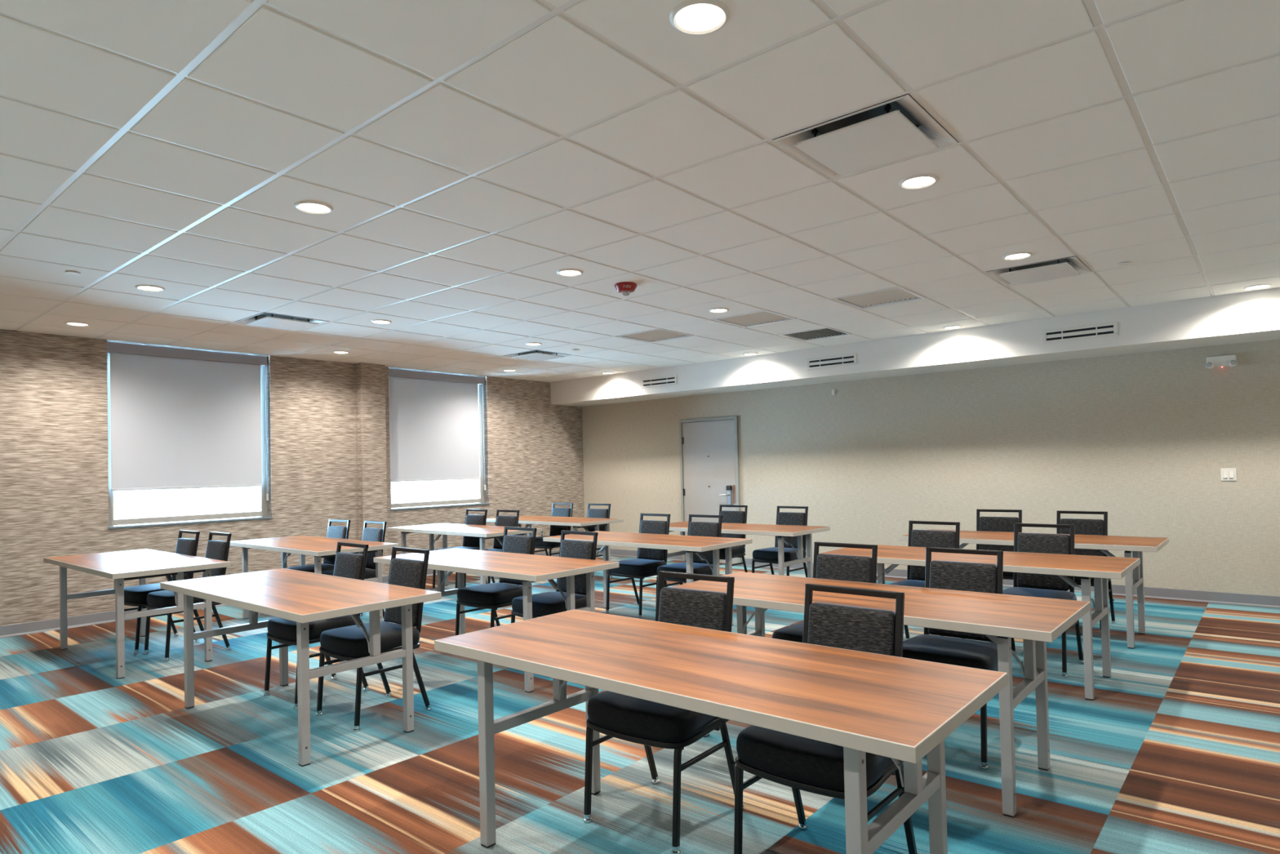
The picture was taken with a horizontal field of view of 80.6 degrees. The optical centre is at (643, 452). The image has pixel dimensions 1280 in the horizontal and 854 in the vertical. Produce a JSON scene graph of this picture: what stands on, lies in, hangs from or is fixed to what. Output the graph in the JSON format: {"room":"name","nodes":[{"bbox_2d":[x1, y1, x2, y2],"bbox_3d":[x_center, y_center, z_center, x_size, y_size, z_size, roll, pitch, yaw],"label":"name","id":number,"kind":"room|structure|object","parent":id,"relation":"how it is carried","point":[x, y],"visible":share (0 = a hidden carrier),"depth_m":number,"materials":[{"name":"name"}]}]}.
{"room":"classroom","nodes":[
{"label":"classroom","id":0,"kind":"room"},
{"bbox_2d":[0,328,584,626],"bbox_3d":[-4.383,0.233,8.635,0.200,3.097,10.568,-2,-1,40],"label":"wall","id":1,"kind":"structure","parent":0,"point":[54,476],"depth_m":8.32,"materials":[{"name":"stone"}]},
{"bbox_2d":[106,352,272,528],"bbox_3d":[-4.826,-0.176,8.082,0.169,1.858,1.580,-2,-1,40],"label":"window","id":2,"kind":"structure","parent":1,"relation":"in","point":[262,513],"depth_m":8.11,"materials":[{"name":"metal"}]},
{"bbox_2d":[106,341,268,500],"bbox_3d":[-4.816,-0.276,8.067,0.089,1.649,1.562,-2,-1,40],"label":"roller shade","id":3,"kind":"object","parent":2,"relation":"attached to","point":[180,418],"visible":0.95,"depth_m":8.01,"materials":[{"name":"fabric"}]},
{"bbox_2d":[0,550,559,637],"bbox_3d":[-4.218,1.604,8.495,0.153,0.103,10.268,-2,-1,40],"label":"baseboard","id":4,"kind":"structure","parent":1,"relation":"attached to","point":[27,628],"depth_m":7.16,"materials":[{"name":"grey plastic"}]},
{"bbox_2d":[388,384,489,511],"bbox_3d":[-2.839,-0.176,10.444,0.169,1.858,1.594,-2,-1,40],"label":"window","id":5,"kind":"structure","parent":1,"relation":"in","point":[440,504],"depth_m":10.91,"materials":[{"name":"glass"}]},
{"bbox_2d":[388,368,485,490],"bbox_3d":[-2.829,-0.276,10.429,0.089,1.649,1.576,-2,-1,40],"label":"roller shade","id":6,"kind":"object","parent":5,"relation":"attached to","point":[434,423],"visible":0.94,"depth_m":10.37,"materials":[{"name":"fabric"}]},
{"bbox_2d":[355,362,388,576],"bbox_3d":[-3.425,0.268,9.509,0.140,2.777,0.330,-2,-1,40],"label":"wall column","id":7,"kind":"structure","parent":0,"point":[370,378],"depth_m":9.44,"materials":[{"name":"paper"}]},
{"bbox_2d":[0,0,1279,382],"bbox_3d":[-0.738,-1.375,5.011,10.135,0.224,9.716,-2,-1,40],"label":"ceiling","id":8,"kind":"structure","parent":0,"point":[465,155],"depth_m":3.49,"materials":[{"name":"tile"}]},
{"bbox_2d":[65,271,80,275],"bbox_3d":[-3.779,-1.190,4.998,0.084,0.010,0.084,-2,-1,40],"label":"sprinkler cover","id":9,"kind":"object","parent":8,"relation":"attached to","point":[72,273],"visible":1,"depth_m":4.98,"materials":[{"name":"white metal"}]},
{"bbox_2d":[64,321,90,326],"bbox_3d":[-4.985,-1.131,6.646,0.185,0.010,0.185,-2,-1,40],"label":"recessed light","id":10,"kind":"object","parent":8,"relation":"in","point":[73,323],"visible":1,"depth_m":6.63,"materials":[{"name":"white plastic"}]},
{"bbox_2d":[134,284,164,291],"bbox_3d":[-3.562,-1.186,5.449,0.185,0.010,0.185,-2,-1,40],"label":"recessed light","id":11,"kind":"object","parent":8,"relation":"in","point":[144,287],"visible":1,"depth_m":5.43,"materials":[{"name":"white"}]},
{"bbox_2d":[234,311,328,330],"bbox_3d":[-3.244,-1.207,6.776,0.583,0.114,0.583,-2,-1,40],"label":"ceiling vent","id":12,"kind":"object","parent":8,"relation":"in","point":[264,319],"visible":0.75,"depth_m":6.78,"materials":[{"name":"white metal"}]},
{"bbox_2d":[293,200,333,213],"bbox_3d":[-1.696,-1.258,3.879,0.185,0.010,0.185,-2,-1,40],"label":"recessed light","id":13,"kind":"object","parent":8,"relation":"in","point":[314,206],"visible":1,"depth_m":3.86,"materials":[{"name":"white glass"}]},
{"bbox_2d":[332,351,350,353],"bbox_3d":[-3.414,-1.131,8.514,0.185,0.010,0.185,-2,-1,40],"label":"recessed light","id":14,"kind":"object","parent":8,"relation":"in","point":[335,352],"visible":1,"depth_m":8.49,"materials":[{"name":"white"}]},
{"bbox_2d":[370,319,391,324],"bbox_3d":[-2.384,-1.186,6.849,0.185,0.010,0.185,-2,-1,40],"label":"recessed light","id":15,"kind":"object","parent":8,"relation":"in","point":[375,321],"visible":1,"depth_m":6.83,"materials":[{"name":"white plastic"}]},
{"bbox_2d":[502,368,516,371],"bbox_3d":[-1.843,-1.131,10.381,0.185,0.010,0.185,-2,-1,40],"label":"recessed light","id":16,"kind":"object","parent":8,"relation":"in","point":[505,370],"visible":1,"depth_m":10.34,"materials":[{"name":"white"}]},
{"bbox_2d":[524,342,542,346],"bbox_3d":[-1.206,-1.186,8.250,0.185,0.010,0.185,-2,-1,40],"label":"recessed light","id":17,"kind":"object","parent":8,"relation":"in","point":[532,344],"visible":1,"depth_m":8.22,"materials":[{"name":"white plastic"}]},
{"bbox_2d":[504,349,569,360],"bbox_3d":[-1.281,-1.207,9.110,0.583,0.114,0.583,-2,-1,40],"label":"ceiling vent","id":18,"kind":"object","parent":8,"relation":"in","point":[535,355],"visible":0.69,"depth_m":9.12,"materials":[{"name":"white metal"}]},
{"bbox_2d":[556,268,582,276],"bbox_3d":[-0.518,-1.257,5.279,0.185,0.010,0.185,-2,-1,40],"label":"recessed light","id":19,"kind":"object","parent":8,"relation":"in","point":[565,272],"visible":1,"depth_m":5.26,"materials":[{"name":"white"}]},
{"bbox_2d":[614,281,637,295],"bbox_3d":[-0.135,-1.221,5.675,0.172,0.084,0.172,-2,-1,40],"label":"fire alarm","id":20,"kind":"object","parent":8,"relation":"attached to","point":[625,288],"visible":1,"depth_m":5.62,"materials":[{"name":"red plastic"}]},
{"bbox_2d":[616,328,693,342],"bbox_3d":[0.119,-1.277,7.933,0.583,0.104,0.583,-2,-1,40],"label":"ceiling vent","id":21,"kind":"object","parent":8,"relation":"in","point":[659,334],"visible":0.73,"depth_m":7.95,"materials":[{"name":"silver metal"}]},
{"bbox_2d":[669,0,729,35],"bbox_3d":[0.171,-1.329,2.309,0.185,0.010,0.185,-2,-1,40],"label":"recessed light","id":22,"kind":"object","parent":8,"relation":"in","point":[693,15],"visible":1,"depth_m":2.30,"materials":[{"name":"white glass"}]},
{"bbox_2d":[707,307,728,312],"bbox_3d":[0.660,-1.257,6.680,0.185,0.010,0.185,-2,-1,40],"label":"recessed light","id":23,"kind":"object","parent":8,"relation":"in","point":[715,309],"visible":1,"depth_m":6.66,"materials":[{"name":"white plastic"}]},
{"bbox_2d":[742,352,757,355],"bbox_3d":[1.322,-1.221,9.360,0.185,0.010,0.185,-2,-1,40],"label":"recessed light","id":24,"kind":"object","parent":8,"relation":"in","point":[746,353],"visible":1,"depth_m":9.32,"materials":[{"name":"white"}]},
{"bbox_2d":[712,309,797,327],"bbox_3d":[1.052,-1.313,7.147,0.583,0.104,0.583,-2,-1,40],"label":"ceiling vent","id":25,"kind":"object","parent":8,"relation":"in","point":[762,317],"visible":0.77,"depth_m":7.17,"materials":[{"name":"silver metal"}]},
{"bbox_2d":[777,327,853,341],"bbox_3d":[1.837,-1.313,8.081,0.583,0.104,0.583,-2,-1,40],"label":"ceiling vent","id":26,"kind":"object","parent":8,"relation":"in","point":[826,332],"visible":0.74,"depth_m":8.16,"materials":[{"name":"silver metal"}]},
{"bbox_2d":[773,94,958,177],"bbox_3d":[0.955,-1.368,3.243,0.583,0.114,0.583,-2,-1,40],"label":"ceiling vent","id":27,"kind":"object","parent":8,"relation":"in","point":[898,128],"visible":0.93,"depth_m":3.21,"materials":[{"name":"white metal"}]},
{"bbox_2d":[831,286,926,308],"bbox_3d":[1.985,-1.349,6.362,0.583,0.104,0.583,-2,-1,40],"label":"ceiling vent","id":28,"kind":"object","parent":8,"relation":"in","point":[899,294],"visible":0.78,"depth_m":6.39,"materials":[{"name":"silver metal"}]},
{"bbox_2d":[898,173,938,189],"bbox_3d":[1.349,-1.329,3.709,0.185,0.010,0.185,-2,-1,40],"label":"recessed light","id":29,"kind":"object","parent":8,"relation":"in","point":[921,180],"visible":1,"depth_m":3.69,"materials":[{"name":"white"}]},
{"bbox_2d":[943,324,962,328],"bbox_3d":[3.188,-1.293,7.790,0.185,0.010,0.185,-2,-1,40],"label":"recessed light","id":30,"kind":"object","parent":8,"relation":"in","point":[954,326],"visible":1,"depth_m":7.76,"materials":[{"name":"white plastic"}]},
{"bbox_2d":[1002,251,1032,260],"bbox_3d":[2.527,-1.329,5.109,0.185,0.010,0.185,-2,-1,40],"label":"recessed light","id":31,"kind":"object","parent":8,"relation":"in","point":[1022,255],"visible":1,"depth_m":5.09,"materials":[{"name":"white"}]},
{"bbox_2d":[986,256,1091,285],"bbox_3d":[2.919,-1.368,5.577,0.583,0.114,0.583,-2,-1,40],"label":"ceiling vent","id":32,"kind":"object","parent":8,"relation":"in","point":[1065,267],"visible":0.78,"depth_m":5.57,"materials":[{"name":"white metal"}]},
{"bbox_2d":[1117,262,1131,266],"bbox_3d":[3.420,-1.344,5.371,0.084,0.010,0.084,-2,-1,40],"label":"sprinkler cover","id":33,"kind":"object","parent":8,"relation":"attached to","point":[1123,264],"visible":1,"depth_m":5.36,"materials":[{"name":"white metal"}]},
{"bbox_2d":[1243,283,1271,289],"bbox_3d":[5.054,-1.365,6.220,0.185,0.010,0.185,-2,-1,40],"label":"recessed light","id":34,"kind":"object","parent":8,"relation":"in","point":[1267,285],"visible":1,"depth_m":6.20,"materials":[{"name":"white"}]},
{"bbox_2d":[0,554,1279,853],"bbox_3d":[-0.398,1.569,5.281,10.135,0.120,10.568,-2,-1,40],"label":"floor","id":35,"kind":"structure","parent":0,"point":[1177,750],"depth_m":3.63,"materials":[{"name":"carpet"}]},
{"bbox_2d":[43,548,230,679],"bbox_3d":[-4.064,1.228,6.003,1.848,0.755,0.753,-2,-1,40],"label":"folding table","id":36,"kind":"object","parent":35,"relation":"on","point":[120,566],"visible":0.89,"depth_m":5.72,"materials":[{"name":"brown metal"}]},
{"bbox_2d":[115,529,199,653],"bbox_3d":[-4.103,1.146,6.375,0.484,0.934,0.519,-2,-1,38],"label":"chair","id":37,"kind":"object","parent":35,"relation":"on","point":[134,596],"visible":0.45,"depth_m":6.31,"materials":[{"name":"grey fabric"}]},
{"bbox_2d":[143,531,231,662],"bbox_3d":[-3.670,1.131,6.080,0.484,0.934,0.519,-2,-1,39],"label":"chair","id":38,"kind":"object","parent":35,"relation":"on","point":[215,549],"visible":0.52,"depth_m":6.03,"materials":[{"name":"grey fabric"}]},
{"bbox_2d":[160,568,441,766],"bbox_3d":[-2.025,1.150,4.344,1.848,0.755,0.753,-2,-1,40],"label":"folding table","id":39,"kind":"object","parent":35,"relation":"on","point":[303,597],"visible":0.98,"depth_m":4.07,"materials":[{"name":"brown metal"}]},
{"bbox_2d":[230,535,399,621],"bbox_3d":[-3.166,1.229,7.155,1.848,0.755,0.753,-2,-1,40],"label":"folding table","id":40,"kind":"object","parent":35,"relation":"on","point":[318,547],"visible":0.59,"depth_m":6.93,"materials":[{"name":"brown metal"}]},
{"bbox_2d":[263,542,369,708],"bbox_3d":[-2.104,1.072,4.861,0.484,0.934,0.519,-2,-1,41],"label":"chair","id":41,"kind":"object","parent":35,"relation":"on","point":[347,565],"visible":0.53,"depth_m":4.81,"materials":[{"name":"grey fabric"}]},
{"bbox_2d":[285,519,350,573],"bbox_3d":[-3.246,1.148,7.491,0.484,0.934,0.519,-2,-1,39],"label":"chair","id":42,"kind":"object","parent":35,"relation":"on","point":[333,531],"visible":0.29,"depth_m":7.58,"materials":[{"name":"grey fabric"}]},
{"bbox_2d":[321,520,386,619],"bbox_3d":[-2.753,1.130,7.115,0.484,0.934,0.519,-2,-1,41],"label":"chair","id":43,"kind":"object","parent":35,"relation":"on","point":[377,535],"visible":0.19,"depth_m":7.19,"materials":[{"name":"grey fabric"}]},
{"bbox_2d":[315,546,431,732],"bbox_3d":[-1.583,1.052,4.431,0.484,0.934,0.519,-2,-1,41],"label":"chair","id":44,"kind":"object","parent":35,"relation":"on","point":[347,643],"visible":0.76,"depth_m":4.39,"materials":[{"name":"grey fabric"}]},
{"bbox_2d":[431,508,487,591],"bbox_3d":[-2.171,1.151,8.938,0.484,0.934,0.519,-2,-1,39],"label":"chair","id":45,"kind":"object","parent":35,"relation":"on","point":[469,542],"visible":0.27,"depth_m":9.03,"materials":[{"name":"grey fabric"}]},
{"bbox_2d":[387,523,542,586],"bbox_3d":[-2.058,1.231,8.568,1.848,0.755,0.753,-2,-1,40],"label":"folding table","id":46,"kind":"object","parent":35,"relation":"on","point":[483,531],"visible":0.41,"depth_m":8.44,"materials":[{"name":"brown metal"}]},
{"bbox_2d":[464,509,519,586],"bbox_3d":[-1.733,1.135,8.606,0.484,0.934,0.519,-2,-1,40],"label":"chair","id":47,"kind":"object","parent":35,"relation":"on","point":[504,521],"visible":0.16,"depth_m":8.74,"materials":[{"name":"grey fabric"}]},
{"bbox_2d":[455,526,537,635],"bbox_3d":[-1.154,1.071,5.924,0.484,0.934,0.519,-2,-1,41],"label":"chair","id":48,"kind":"object","parent":35,"relation":"on","point":[493,596],"visible":0.64,"depth_m":5.85,"materials":[{"name":"grey fabric"}]},
{"bbox_2d":[373,547,619,692],"bbox_3d":[-1.110,1.151,5.461,1.848,0.755,0.753,-2,-1,40],"label":"folding table","id":49,"kind":"object","parent":35,"relation":"on","point":[528,568],"visible":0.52,"depth_m":5.18,"materials":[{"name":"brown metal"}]},
{"bbox_2d":[534,502,573,555],"bbox_3d":[-1.256,1.153,10.123,0.484,0.934,0.519,-2,-1,39],"label":"chair","id":50,"kind":"object","parent":35,"relation":"on","point":[555,530],"visible":0.37,"depth_m":10.21,"materials":[{"name":"grey fabric"}]},
{"bbox_2d":[511,529,598,677],"bbox_3d":[-0.639,1.050,5.415,0.484,0.934,0.519,-2,-1,43],"label":"chair","id":51,"kind":"object","parent":35,"relation":"on","point":[546,603],"visible":0.48,"depth_m":5.45,"materials":[{"name":"grey fabric"}]},
{"bbox_2d":[486,515,623,578],"bbox_3d":[-1.199,1.235,9.769,1.848,0.755,0.753,-2,-1,40],"label":"folding table","id":52,"kind":"object","parent":35,"relation":"on","point":[577,522],"visible":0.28,"depth_m":9.46,"materials":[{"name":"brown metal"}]},
{"bbox_2d":[585,503,613,577],"bbox_3d":[-0.728,1.133,9.680,0.484,0.934,0.519,-2,-1,38],"label":"chair","id":53,"kind":"object","parent":35,"relation":"on","point":[591,513],"visible":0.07,"depth_m":9.82,"materials":[{"name":"grey fabric"}]},
{"bbox_2d":[605,513,670,618],"bbox_3d":[-0.046,1.073,7.316,0.484,0.934,0.519,-2,-1,43],"label":"chair","id":54,"kind":"object","parent":35,"relation":"on","point":[640,567],"visible":0.7,"depth_m":7.31,"materials":[{"name":"grey fabric"}]},
{"bbox_2d":[542,530,752,625],"bbox_3d":[0.000,1.153,6.855,1.848,0.755,0.753,-2,-1,40],"label":"folding table","id":55,"kind":"object","parent":35,"relation":"on","point":[691,544],"visible":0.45,"depth_m":6.58,"materials":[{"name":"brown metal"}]},
{"bbox_2d":[582,570,744,853],"bbox_3d":[0.078,0.989,3.054,0.484,0.934,0.519,-2,-1,38],"label":"chair","id":56,"kind":"object","parent":35,"relation":"on","point":[648,723],"visible":0.68,"depth_m":2.95,"materials":[{"name":"black fabric"}]},
{"bbox_2d":[655,514,722,608],"bbox_3d":[0.426,1.055,6.957,0.484,0.934,0.519,-2,-1,42],"label":"chair","id":57,"kind":"object","parent":35,"relation":"on","point":[695,528],"visible":0.35,"depth_m":7.01,"materials":[{"name":"grey fabric"}]},
{"bbox_2d":[434,608,1008,853],"bbox_3d":[0.155,1.068,2.576,1.848,0.755,0.753,-2,-1,40],"label":"folding table","id":58,"kind":"object","parent":35,"relation":"on","point":[895,708],"visible":0.94,"depth_m":2.31,"materials":[{"name":"brown wood"}]},
{"bbox_2d":[695,504,747,574],"bbox_3d":[0.885,1.076,8.589,0.484,0.934,0.519,-2,-1,42],"label":"chair","id":59,"kind":"object","parent":35,"relation":"on","point":[730,517],"visible":0.32,"depth_m":8.65,"materials":[{"name":"grey fabric"}]},
{"bbox_2d":[663,521,830,587],"bbox_3d":[0.943,1.152,7.940,1.848,0.755,0.753,-2,-1,40],"label":"folding table","id":60,"kind":"object","parent":35,"relation":"on","point":[783,531],"visible":0.44,"depth_m":7.54,"materials":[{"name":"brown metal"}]},
{"bbox_2d":[751,506,808,577],"bbox_3d":[1.468,1.053,8.086,0.484,0.934,0.519,-2,-1,43],"label":"chair","id":61,"kind":"object","parent":35,"relation":"on","point":[768,555],"visible":0.58,"depth_m":8.12,"materials":[{"name":"grey fabric"}]},
{"bbox_2d":[772,541,877,642],"bbox_3d":[1.009,0.989,4.160,0.484,0.934,0.519,-2,-1,41],"label":"chair","id":62,"kind":"object","parent":35,"relation":"on","point":[825,566],"visible":0.18,"depth_m":4.28,"materials":[{"name":"grey fabric"}]},
{"bbox_2d":[733,583,917,853],"bbox_3d":[0.623,0.968,2.606,0.484,0.934,0.519,-2,-1,41],"label":"chair","id":63,"kind":"object","parent":35,"relation":"on","point":[797,762],"visible":0.56,"depth_m":2.57,"materials":[{"name":"grey fabric"}]},
{"bbox_2d":[672,571,1090,817],"bbox_3d":[1.051,1.069,3.667,1.848,0.755,0.753,-2,-1,40],"label":"folding table","id":64,"kind":"object","parent":35,"relation":"on","point":[1035,620],"visible":0.7,"depth_m":3.34,"materials":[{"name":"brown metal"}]},
{"bbox_2d":[888,520,965,639],"bbox_3d":[2.065,0.993,5.590,0.484,0.934,0.519,-2,-1,42],"label":"chair","id":65,"kind":"object","parent":35,"relation":"on","point":[917,538],"visible":0.24,"depth_m":5.75,"materials":[{"name":"grey fabric"}]},
{"bbox_2d":[902,546,1015,769],"bbox_3d":[1.519,0.970,3.748,0.484,0.934,0.519,-2,-1,40],"label":"chair","id":66,"kind":"object","parent":35,"relation":"on","point":[944,575],"visible":0.47,"depth_m":3.81,"materials":[{"name":"grey fabric"}]},
{"bbox_2d":[818,543,1140,700],"bbox_3d":[2.190,1.069,5.063,1.848,0.755,0.753,-2,-1,40],"label":"folding table","id":67,"kind":"object","parent":35,"relation":"on","point":[1102,568],"visible":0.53,"depth_m":4.74,"materials":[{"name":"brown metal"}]},
{"bbox_2d":[976,509,1022,579],"bbox_3d":[3.144,0.991,6.777,0.484,0.934,0.519,-2,-1,37],"label":"chair","id":68,"kind":"object","parent":35,"relation":"on","point":[1006,524],"visible":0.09,"depth_m":6.93,"materials":[{"name":"grey fabric"}]},
{"bbox_2d":[899,528,1168,648],"bbox_3d":[3.166,1.069,6.205,1.848,0.755,0.753,-2,-1,40],"label":"folding table","id":69,"kind":"object","parent":35,"relation":"on","point":[1136,545],"visible":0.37,"depth_m":5.82,"materials":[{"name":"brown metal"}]},
{"bbox_2d":[991,523,1084,677],"bbox_3d":[2.672,0.971,5.149,0.484,0.934,0.519,-2,-1,42],"label":"chair","id":70,"kind":"object","parent":35,"relation":"on","point":[1059,544],"visible":0.45,"depth_m":5.24,"materials":[{"name":"grey fabric"}]},
{"bbox_2d":[1040,510,1115,632],"bbox_3d":[3.628,0.972,6.333,0.484,0.934,0.519,-2,-1,42],"label":"chair","id":71,"kind":"object","parent":35,"relation":"on","point":[1082,526],"visible":0.16,"depth_m":6.43,"materials":[{"name":"grey fabric"}]},
{"bbox_2d":[582,338,1279,595],"bbox_3d":[2.846,0.085,9.360,10.335,3.097,0.150,-2,-1,40],"label":"wall","id":72,"kind":"structure","parent":0,"point":[1144,440],"depth_m":8.23,"materials":[{"name":"paint"}]},
{"bbox_2d":[679,415,742,565],"bbox_3d":[0.923,0.542,10.818,1.010,2.085,0.094,-2,-1,40],"label":"door","id":73,"kind":"structure","parent":72,"relation":"in","point":[709,467],"depth_m":10.84,"materials":[{"name":"metal"}]},
{"bbox_2d":[550,287,1279,406],"bbox_3d":[2.563,-1.163,9.041,9.985,0.502,0.702,-2,-1,40],"label":"soffit beam","id":74,"kind":"structure","parent":72,"relation":"attached to","point":[1252,316],"depth_m":7.95,"materials":[{"name":"white paint"}]},
{"bbox_2d":[641,374,676,387],"bbox_3d":[0.209,-0.993,10.558,0.636,0.128,0.008,-2,-1,40],"label":"grille","id":75,"kind":"object","parent":74,"relation":"attached to","point":[669,380],"visible":1,"depth_m":10.55,"materials":[{"name":"white metal"}]},
{"bbox_2d":[806,353,857,369],"bbox_3d":[2.203,-1.070,8.880,0.636,0.128,0.008,-2,-1,40],"label":"grille","id":76,"kind":"object","parent":74,"relation":"attached to","point":[846,359],"visible":1,"depth_m":8.87,"materials":[{"name":"white metal"}]},
{"bbox_2d":[1042,321,1118,343],"bbox_3d":[4.166,-1.145,7.229,0.636,0.128,0.008,-2,-1,40],"label":"grille","id":77,"kind":"object","parent":74,"relation":"attached to","point":[1102,330],"visible":1,"depth_m":7.22,"materials":[{"name":"white metal"}]},
{"bbox_2d":[595,548,1279,608],"bbox_3d":[2.844,1.460,9.255,9.985,0.103,0.013,-2,-1,40],"label":"baseboard","id":78,"kind":"structure","parent":72,"relation":"attached to","point":[1257,600],"depth_m":7.34,"materials":[{"name":"grey plastic"}]},
{"bbox_2d":[1205,354,1237,368],"bbox_3d":[5.395,-0.848,7.057,0.238,0.116,0.093,-2,-1,40],"label":"emergency light","id":79,"kind":"object","parent":72,"relation":"attached to","point":[1225,360],"visible":1,"depth_m":7.05,"materials":[{"name":"white plastic"}]},
{"bbox_2d":[1220,467,1236,480],"bbox_3d":[5.459,0.204,7.053,0.116,0.116,0.016,-2,-1,40],"label":"light switch","id":80,"kind":"object","parent":72,"relation":"attached to","point":[1226,474],"visible":1,"depth_m":7.06,"materials":[{"name":"white plastic"}]},
{"label":"outside","id":81,"kind":"structure","parent":0,"visible":0},
{"bbox_2d":[113,479,478,525],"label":"window","id":82,"kind":"structure","parent":81,"point":[167,502],"depth_m":30.84,"materials":[{"name":"white glass"}]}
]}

